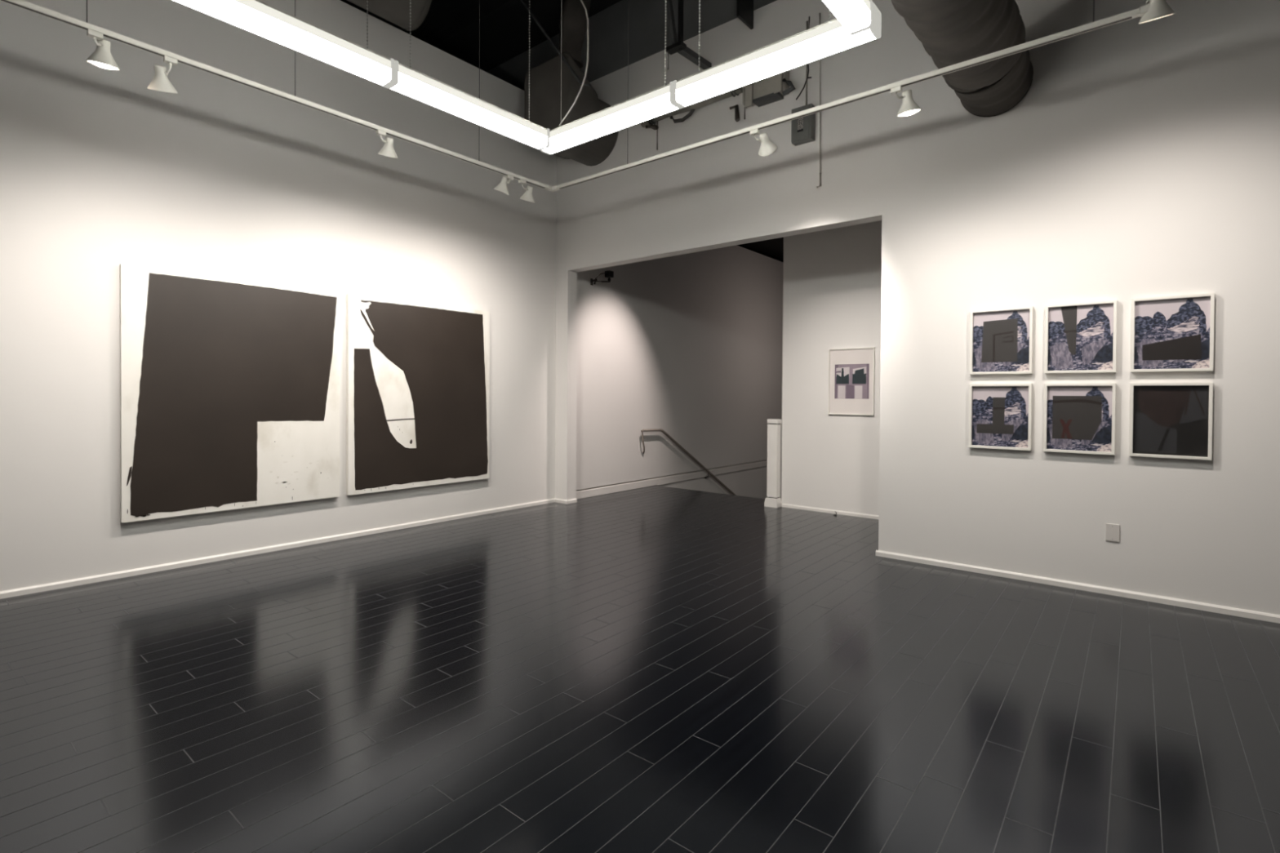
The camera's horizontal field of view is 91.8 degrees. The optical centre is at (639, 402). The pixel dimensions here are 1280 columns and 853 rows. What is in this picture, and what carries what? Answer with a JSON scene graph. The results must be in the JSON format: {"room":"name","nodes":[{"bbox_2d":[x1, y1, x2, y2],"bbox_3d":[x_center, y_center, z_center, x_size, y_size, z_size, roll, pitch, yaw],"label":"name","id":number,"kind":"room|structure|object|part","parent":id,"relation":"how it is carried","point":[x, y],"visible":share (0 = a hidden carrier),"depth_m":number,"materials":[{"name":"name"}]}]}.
{"room":"museum","nodes":[
{"label":"museum","id":0,"kind":"room"},
{"bbox_2d":[0,0,556,591],"bbox_3d":[-4.022,-1.240,4.614,0.160,5.120,9.365,1,1,39],"label":"wall","id":1,"kind":"structure","parent":0,"point":[101,170],"depth_m":5.13,"materials":[{"name":"white paint"}]},
{"bbox_2d":[120,263,339,523],"bbox_3d":[-3.373,-0.068,5.258,0.054,1.931,1.611,1,1,39],"label":"abstract painting","id":2,"kind":"object","parent":1,"relation":"attached to","point":[229,388],"visible":1,"depth_m":5.12,"materials":[{"name":"paint"}]},
{"bbox_2d":[0,497,555,599],"bbox_3d":[-4.022,1.298,4.523,0.018,0.047,9.199,1,1,39],"label":"baseboard","id":3,"kind":"structure","parent":1,"relation":"attached to","point":[56,585],"depth_m":5.24,"materials":[{"name":"white paint"}]},
{"bbox_2d":[346,293,489,495],"bbox_3d":[-2.288,-0.077,6.576,0.054,1.931,1.636,1,1,39],"label":"abstract painting","id":4,"kind":"object","parent":1,"relation":"attached to","point":[417,374],"visible":1,"depth_m":6.45,"materials":[{"name":"paint"}]},
{"bbox_2d":[340,0,622,71],"bbox_3d":[-0.716,-4.696,1.829,11.900,0.260,9.600,1,1,39],"label":"ceiling","id":5,"kind":"structure","parent":0,"point":[451,27],"depth_m":7.89,"materials":[{"name":"black paint"}]},
{"bbox_2d":[173,0,394,87],"bbox_3d":[-1.839,-3.296,3.131,0.116,2.900,1.214,1,1,39],"label":"fluorescent fixture","id":6,"kind":"object","parent":5,"relation":"hanging from","point":[260,18],"visible":1,"depth_m":3.20,"materials":[{"name":"plastic"}]},
{"bbox_3d":[-1.537,-3.363,3.497,0.008,2.771,0.008,0,1,-28],"label":"chain","id":7,"kind":"part","parent":6,"relation":"part of","materials":[{"name":"metal"}]},
{"bbox_2d":[346,0,431,31],"bbox_3d":[-3.565,-4.213,4.435,0.612,1.118,4.300,1,1,39],"label":"duct","id":8,"kind":"object","parent":5,"relation":"hanging from","point":[397,12],"visible":0.98,"depth_m":5.87,"materials":[{"name":"metal"}]},
{"bbox_2d":[386,0,549,150],"bbox_3d":[-1.071,-3.302,4.064,0.116,2.900,1.192,1,1,39],"label":"fluorescent fixture","id":9,"kind":"object","parent":5,"relation":"hanging from","point":[411,82],"visible":0.98,"depth_m":3.97,"materials":[{"name":"plastic"}]},
{"bbox_3d":[-1.369,-3.364,3.701,0.008,2.771,0.008,0,1,-28],"label":"chain","id":10,"kind":"part","parent":9,"relation":"part of","materials":[{"name":"metal"}]},
{"bbox_3d":[-0.784,-3.369,4.412,0.008,2.771,0.008,0,1,-28],"label":"chain","id":11,"kind":"part","parent":9,"relation":"part of","materials":[{"name":"metal"}]},
{"bbox_2d":[520,0,590,85],"bbox_3d":[-0.994,-4.029,6.789,1.242,1.508,0.032,1,1,39],"label":"brace","id":12,"kind":"object","parent":5,"relation":"attached to","point":[523,2],"visible":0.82,"depth_m":6.73,"materials":[{"name":"paint"}]},
{"bbox_2d":[0,0,1139,191],"bbox_3d":[-1.413,-3.368,1.842,4.472,2.719,7.221,1,1,39],"label":"track","id":13,"kind":"object","parent":5,"relation":"hanging from","point":[23,4],"visible":1,"depth_m":3.97,"materials":[{"name":"white metal"}]},
{"bbox_2d":[86,28,119,71],"bbox_3d":[-3.030,-1.968,3.496,0.172,0.156,0.152,1,1,39],"label":"track spotlight","id":14,"kind":"object","parent":13,"relation":"hanging from","point":[102,57],"visible":1,"depth_m":3.47,"materials":[{"name":"white metal"}]},
{"bbox_3d":[-3.011,-1.994,3.443,0.026,0.035,0.063,0,1,-13],"label":"knuckle arm","id":15,"kind":"part","parent":14,"relation":"part of","materials":[{"name":"white metal"}]},
{"bbox_3d":[-3.034,-1.938,3.505,0.130,0.087,0.130,0,14,-44],"label":"bulb","id":16,"kind":"part","parent":14,"relation":"part of","materials":[{"name":"white glass"}]},
{"bbox_2d":[147,55,177,93],"bbox_3d":[-2.855,-1.943,3.718,0.183,0.198,0.141,1,1,39],"label":"track spotlight","id":17,"kind":"object","parent":13,"relation":"hanging from","point":[160,82],"visible":1,"depth_m":3.68,"materials":[{"name":"white metal"}]},
{"bbox_3d":[-2.809,-1.980,3.693,0.056,0.066,0.028,0,1,10],"label":"knuckle arm","id":18,"kind":"part","parent":17,"relation":"part of","materials":[{"name":"white metal"}]},
{"bbox_3d":[-3.133,-2.054,3.263,0.035,0.029,7.218,1,1,39],"label":"rail","id":19,"kind":"part","parent":13,"relation":"part of","materials":[{"name":"white metal"}]},
{"bbox_2d":[375,129,397,158],"bbox_3d":[-1.979,-1.973,4.785,0.138,0.166,0.247,1,1,12],"label":"track spotlight","id":20,"kind":"object","parent":13,"relation":"hanging from","point":[388,150],"visible":1,"depth_m":4.78,"materials":[{"name":"white metal"}]},
{"bbox_3d":[-1.957,-2.002,4.736,0.026,0.036,0.102,0,1,11],"label":"knuckle arm","id":21,"kind":"part","parent":20,"relation":"part of","materials":[{"name":"white metal"}]},
{"bbox_3d":[-1.951,-1.983,4.815,0.143,0.138,0.143,0,26,-34],"label":"lamp shade","id":22,"kind":"part","parent":20,"relation":"part of","materials":[{"name":"white metal"}]},
{"bbox_2d":[493,174,513,195],"bbox_3d":[-1.251,-1.979,5.668,0.185,0.165,0.143,1,1,39],"label":"track spotlight","id":23,"kind":"object","parent":13,"relation":"hanging from","point":[502,187],"visible":1,"depth_m":5.63,"materials":[{"name":"white metal"}]},
{"bbox_3d":[-1.247,-1.989,5.671,0.143,0.138,0.143,29,14,27],"label":"lamp shade","id":24,"kind":"part","parent":23,"relation":"part of","materials":[{"name":"white metal"}]},
{"bbox_2d":[518,179,534,203],"bbox_3d":[-1.068,-1.977,5.853,0.140,0.165,0.275,0,1,-7],"label":"track spotlight","id":25,"kind":"object","parent":13,"relation":"hanging from","point":[527,196],"visible":1,"depth_m":5.87,"materials":[{"name":"white metal"}]},
{"bbox_3d":[-1.058,-1.988,5.901,0.143,0.138,0.143,0,26,-40],"label":"lamp shade","id":26,"kind":"part","parent":25,"relation":"part of","materials":[{"name":"white metal"}]},
{"bbox_2d":[750,128,777,156],"bbox_3d":[0.938,-1.945,4.677,0.142,0.170,0.209,1,1,39],"label":"track spotlight","id":27,"kind":"object","parent":13,"relation":"hanging from","point":[767,148],"visible":1,"depth_m":4.66,"materials":[{"name":"white metal"}]},
{"bbox_3d":[0.947,-1.958,4.677,0.143,0.143,0.138,1,-38,31],"label":"lamp shade","id":28,"kind":"part","parent":27,"relation":"part of","materials":[{"name":"white metal"}]},
{"bbox_3d":[0.874,-2.045,4.617,4.432,0.029,0.035,1,1,39],"label":"rail","id":29,"kind":"part","parent":13,"relation":"part of","materials":[{"name":"white metal"}]},
{"bbox_2d":[890,85,920,116],"bbox_3d":[1.729,-1.938,4.011,0.155,0.158,0.186,1,1,39],"label":"track spotlight","id":30,"kind":"object","parent":13,"relation":"hanging from","point":[908,107],"visible":1,"depth_m":3.98,"materials":[{"name":"white metal"}]},
{"bbox_3d":[1.675,-1.970,3.993,0.074,0.037,0.026,0,1,-17],"label":"knuckle arm","id":31,"kind":"part","parent":30,"relation":"part of","materials":[{"name":"white metal"}]},
{"bbox_3d":[1.735,-1.944,4.014,0.143,0.138,0.143,-18,12,-38],"label":"lamp shade","id":32,"kind":"part","parent":30,"relation":"part of","materials":[{"name":"white metal"}]},
{"bbox_3d":[1.742,-1.909,4.020,0.130,0.087,0.130,-18,12,-38],"label":"bulb","id":33,"kind":"part","parent":30,"relation":"part of","materials":[{"name":"white glass"}]},
{"bbox_2d":[1138,0,1174,23],"bbox_3d":[2.653,-2.025,3.183,0.143,0.164,0.145,1,1,39],"label":"track spotlight","id":34,"kind":"object","parent":13,"relation":"hanging from","point":[1156,9],"visible":1,"depth_m":3.15,"materials":[{"name":"white metal"}]},
{"bbox_2d":[540,0,682,155],"bbox_3d":[-0.226,-3.299,4.221,1.217,2.900,0.116,1,1,39],"label":"fluorescent fixture","id":35,"kind":"object","parent":5,"relation":"hanging from","point":[657,102],"visible":0.91,"depth_m":4.15,"materials":[{"name":"plastic"}]},
{"bbox_3d":[-0.474,-3.359,4.393,0.318,2.786,0.012,1,1,39],"label":"power cord","id":36,"kind":"part","parent":35,"relation":"part of","materials":[{"name":"white plastic"}]},
{"bbox_3d":[0.168,-3.357,3.897,0.008,2.771,0.008,0,1,-28],"label":"chain","id":37,"kind":"part","parent":35,"relation":"part of","materials":[{"name":"metal"}]},
{"bbox_2d":[666,0,711,70],"bbox_3d":[0.442,-4.032,6.204,0.872,1.482,0.288,0,1,-34],"label":"brace","id":38,"kind":"object","parent":5,"relation":"hanging from","point":[677,45],"visible":0.94,"depth_m":6.11,"materials":[{"name":"paint"}]},
{"bbox_2d":[672,0,881,107],"bbox_3d":[0.718,-3.284,3.445,1.215,2.900,0.116,1,1,39],"label":"fluorescent fixture","id":39,"kind":"object","parent":5,"relation":"hanging from","point":[828,38],"visible":0.92,"depth_m":3.40,"materials":[{"name":"plastic"}]},
{"bbox_3d":[0.367,-3.354,3.733,0.008,2.771,0.008,0,1,-28],"label":"chain","id":40,"kind":"part","parent":39,"relation":"part of","materials":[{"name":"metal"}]},
{"bbox_2d":[822,0,872,35],"bbox_3d":[0.716,-3.273,2.579,0.116,2.900,1.204,1,1,39],"label":"fluorescent fixture","id":41,"kind":"object","parent":5,"relation":"hanging from","point":[855,16],"visible":1,"depth_m":2.94,"materials":[{"name":"plastic"}]},
{"bbox_2d":[0,485,1279,852],"bbox_3d":[0.489,1.438,2.128,10.031,0.120,11.230,1,1,39],"label":"floor","id":42,"kind":"structure","parent":0,"point":[653,668],"depth_m":2.84,"materials":[{"name":"black wood"}]},
{"bbox_2d":[764,418,781,507],"bbox_3d":[1.682,0.766,7.823,0.178,1.105,0.129,1,1,39],"label":"newel post","id":43,"kind":"object","parent":42,"relation":"on","point":[774,428],"visible":1,"depth_m":7.79,"materials":[{"name":"white paint"}]},
{"bbox_2d":[576,244,783,498],"bbox_3d":[1.927,0.787,11.841,0.215,7.370,9.335,1,1,39],"label":"wall","id":44,"kind":"structure","parent":0,"point":[689,347],"depth_m":10.13,"materials":[{"name":"white paint"}]},
{"bbox_2d":[590,270,613,285],"bbox_3d":[-0.519,-1.709,8.539,0.341,0.220,0.101,0,1,-42],"label":"camera","id":45,"kind":"object","parent":44,"relation":"attached to","point":[608,274],"visible":1,"depth_m":8.56,"materials":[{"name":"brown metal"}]},
{"bbox_2d":[576,457,781,498],"bbox_3d":[2.014,1.228,11.772,0.018,0.108,9.335,1,1,39],"label":"trim","id":46,"kind":"structure","parent":44,"relation":"attached to","point":[606,490],"depth_m":9.77,"materials":[{"name":"white paint"}]},
{"bbox_2d":[640,428,736,495],"bbox_3d":[1.118,1.295,10.638,0.094,1.803,3.526,1,1,39],"label":"handrail","id":47,"kind":"object","parent":44,"relation":"attached to","point":[663,431],"visible":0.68,"depth_m":10.06,"materials":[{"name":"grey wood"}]},
{"bbox_3d":[0.051,0.604,9.320,0.046,0.351,0.147,0,1,10],"label":"return leg","id":48,"kind":"part","parent":47,"relation":"part of","materials":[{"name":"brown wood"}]},
{"bbox_2d":[740,237,783,261],"bbox_3d":[4.741,-3.034,9.565,7.360,0.100,9.435,1,1,39],"label":"ceiling","id":49,"kind":"structure","parent":0,"point":[774,247],"depth_m":12.09,"materials":[{"name":"black"}]},
{"bbox_2d":[781,220,881,515],"bbox_3d":[3.614,-0.803,6.386,4.608,4.300,0.120,1,1,39],"label":"wall","id":50,"kind":"structure","parent":0,"point":[832,278],"depth_m":7.44,"materials":[{"name":"white paint"}]},
{"bbox_2d":[782,503,878,519],"bbox_3d":[3.565,1.326,6.354,4.590,0.042,0.014,1,1,39],"label":"baseboard","id":51,"kind":"structure","parent":50,"relation":"attached to","point":[785,505],"depth_m":7.41,"materials":[{"name":"white paint"}]},
{"bbox_2d":[827,346,875,415],"bbox_3d":[2.463,-0.241,7.236,0.541,0.778,0.034,1,1,39],"label":"framed photograph","id":52,"kind":"object","parent":50,"relation":"attached to","point":[851,371],"visible":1,"depth_m":7.24,"materials":[{"name":"white paint"}]},
{"bbox_2d":[486,0,1279,615],"bbox_3d":[2.236,-1.726,5.474,11.600,6.150,0.250,1,1,39],"label":"wall","id":53,"kind":"structure","parent":0,"point":[1136,160],"depth_m":4.74,"materials":[{"name":"white paint"}]},
{"bbox_2d":[555,498,577,503],"bbox_3d":[-0.961,1.276,8.057,0.216,0.047,0.183,1,1,39],"label":"baseboard","id":54,"kind":"object","parent":53,"relation":"attached to","point":[557,500],"visible":1,"depth_m":7.99,"materials":[{"name":"white paint"}]},
{"bbox_2d":[524,0,618,166],"bbox_3d":[-0.763,-3.767,7.235,0.851,1.774,0.820,1,1,39],"label":"duct","id":55,"kind":"object","parent":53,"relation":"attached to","point":[544,96],"visible":0.73,"depth_m":6.91,"materials":[{"name":"black metal"}]},
{"bbox_2d":[640,86,742,150],"bbox_3d":[0.538,-2.992,6.592,1.268,0.425,0.166,1,1,39],"label":"pipe","id":56,"kind":"object","parent":53,"relation":"attached to","point":[737,91],"visible":0.77,"depth_m":6.57,"materials":[{"name":"metal"}]},
{"bbox_3d":[0.132,-2.943,6.893,0.168,0.315,0.060,1,1,39],"label":"drop rod","id":57,"kind":"part","parent":56,"relation":"part of","materials":[{"name":"brown metal"}]},
{"bbox_2d":[736,0,753,29],"bbox_3d":[1.039,-4.248,6.098,0.027,1.025,0.280,1,1,39],"label":"plate","id":58,"kind":"object","parent":53,"relation":"attached to","point":[744,12],"visible":1,"depth_m":6.10,"materials":[{"name":"black metal"}]},
{"bbox_2d":[729,70,795,121],"bbox_3d":[1.203,-3.091,6.064,0.702,0.586,0.134,1,1,39],"label":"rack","id":59,"kind":"object","parent":53,"relation":"attached to","point":[771,89],"visible":0.7,"depth_m":6.02,"materials":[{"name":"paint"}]},
{"bbox_2d":[791,21,815,146],"bbox_3d":[1.533,-3.002,5.817,0.198,1.115,0.099,1,1,39],"label":"electrical box","id":60,"kind":"object","parent":53,"relation":"attached to","point":[802,129],"visible":0.91,"depth_m":5.79,"materials":[{"name":"black metal"}]},
{"bbox_2d":[795,16,811,100],"bbox_3d":[1.521,-3.189,5.748,0.152,0.740,0.032,1,1,39],"label":"cable","id":61,"kind":"object","parent":60,"relation":"hanging from","point":[807,77],"visible":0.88,"depth_m":5.72,"materials":[{"name":"metal"}]},
{"bbox_2d":[816,13,821,187],"bbox_3d":[1.669,-2.802,5.755,0.045,1.612,0.019,1,1,39],"label":"rod","id":62,"kind":"object","parent":53,"relation":"attached to","point":[819,13],"visible":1,"depth_m":5.75,"materials":[{"name":"metal"}]},
{"bbox_2d":[891,0,1033,117],"bbox_3d":[1.829,-3.387,3.673,0.567,2.370,3.031,1,1,39],"label":"duct","id":63,"kind":"object","parent":53,"relation":"attached to","point":[951,32],"visible":0.95,"depth_m":3.96,"materials":[{"name":"black metal"}]},
{"bbox_2d":[968,383,1032,450],"bbox_3d":[2.803,0.110,4.831,0.424,0.507,0.040,1,1,39],"label":"framed photograph","id":64,"kind":"object","parent":53,"relation":"attached to","point":[1000,415],"visible":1,"depth_m":4.83,"materials":[{"name":"multicoloured paper"}]},
{"bbox_2d":[969,306,1033,374],"bbox_3d":[2.807,-0.473,4.824,0.424,0.507,0.040,1,1,39],"label":"framed photograph","id":65,"kind":"object","parent":53,"relation":"attached to","point":[1001,340],"visible":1,"depth_m":4.82,"materials":[{"name":"white paint"}]},
{"bbox_2d":[875,550,1279,623],"bbox_3d":[4.343,1.361,3.587,5.873,0.047,0.018,1,1,39],"label":"baseboard","id":66,"kind":"structure","parent":53,"relation":"attached to","point":[1105,590],"depth_m":4.46,"materials":[{"name":"white paint"}]},
{"bbox_2d":[1043,382,1115,455],"bbox_3d":[3.192,0.117,4.511,0.424,0.507,0.040,1,1,39],"label":"framed photograph","id":67,"kind":"object","parent":53,"relation":"attached to","point":[1079,418],"visible":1,"depth_m":4.51,"materials":[{"name":"multicoloured paper"}]},
{"bbox_2d":[1044,300,1117,373],"bbox_3d":[3.196,-0.467,4.504,0.424,0.507,0.040,1,1,39],"label":"framed photograph","id":68,"kind":"object","parent":53,"relation":"attached to","point":[1080,337],"visible":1,"depth_m":4.50,"materials":[{"name":"white paint"}]},
{"bbox_2d":[1105,523,1119,542],"bbox_3d":[3.355,0.926,4.402,0.079,0.123,0.010,1,1,39],"label":"wall plate","id":69,"kind":"object","parent":53,"relation":"attached to","point":[1112,531],"visible":1,"depth_m":4.40,"materials":[{"name":"plastic"}]},
{"bbox_2d":[1128,382,1213,460],"bbox_3d":[3.581,0.123,4.191,0.424,0.507,0.040,1,1,39],"label":"framed photograph","id":70,"kind":"object","parent":53,"relation":"attached to","point":[1167,420],"visible":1,"depth_m":4.19,"materials":[{"name":"black paper"}]},
{"bbox_2d":[1130,293,1214,372],"bbox_3d":[3.585,-0.461,4.184,0.424,0.507,0.040,1,1,39],"label":"framed photograph","id":71,"kind":"object","parent":53,"relation":"attached to","point":[1175,333],"visible":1,"depth_m":4.18,"materials":[{"name":"glass"},{"name":"white lacquer"},{"name":"printed photo paper"}]}
]}

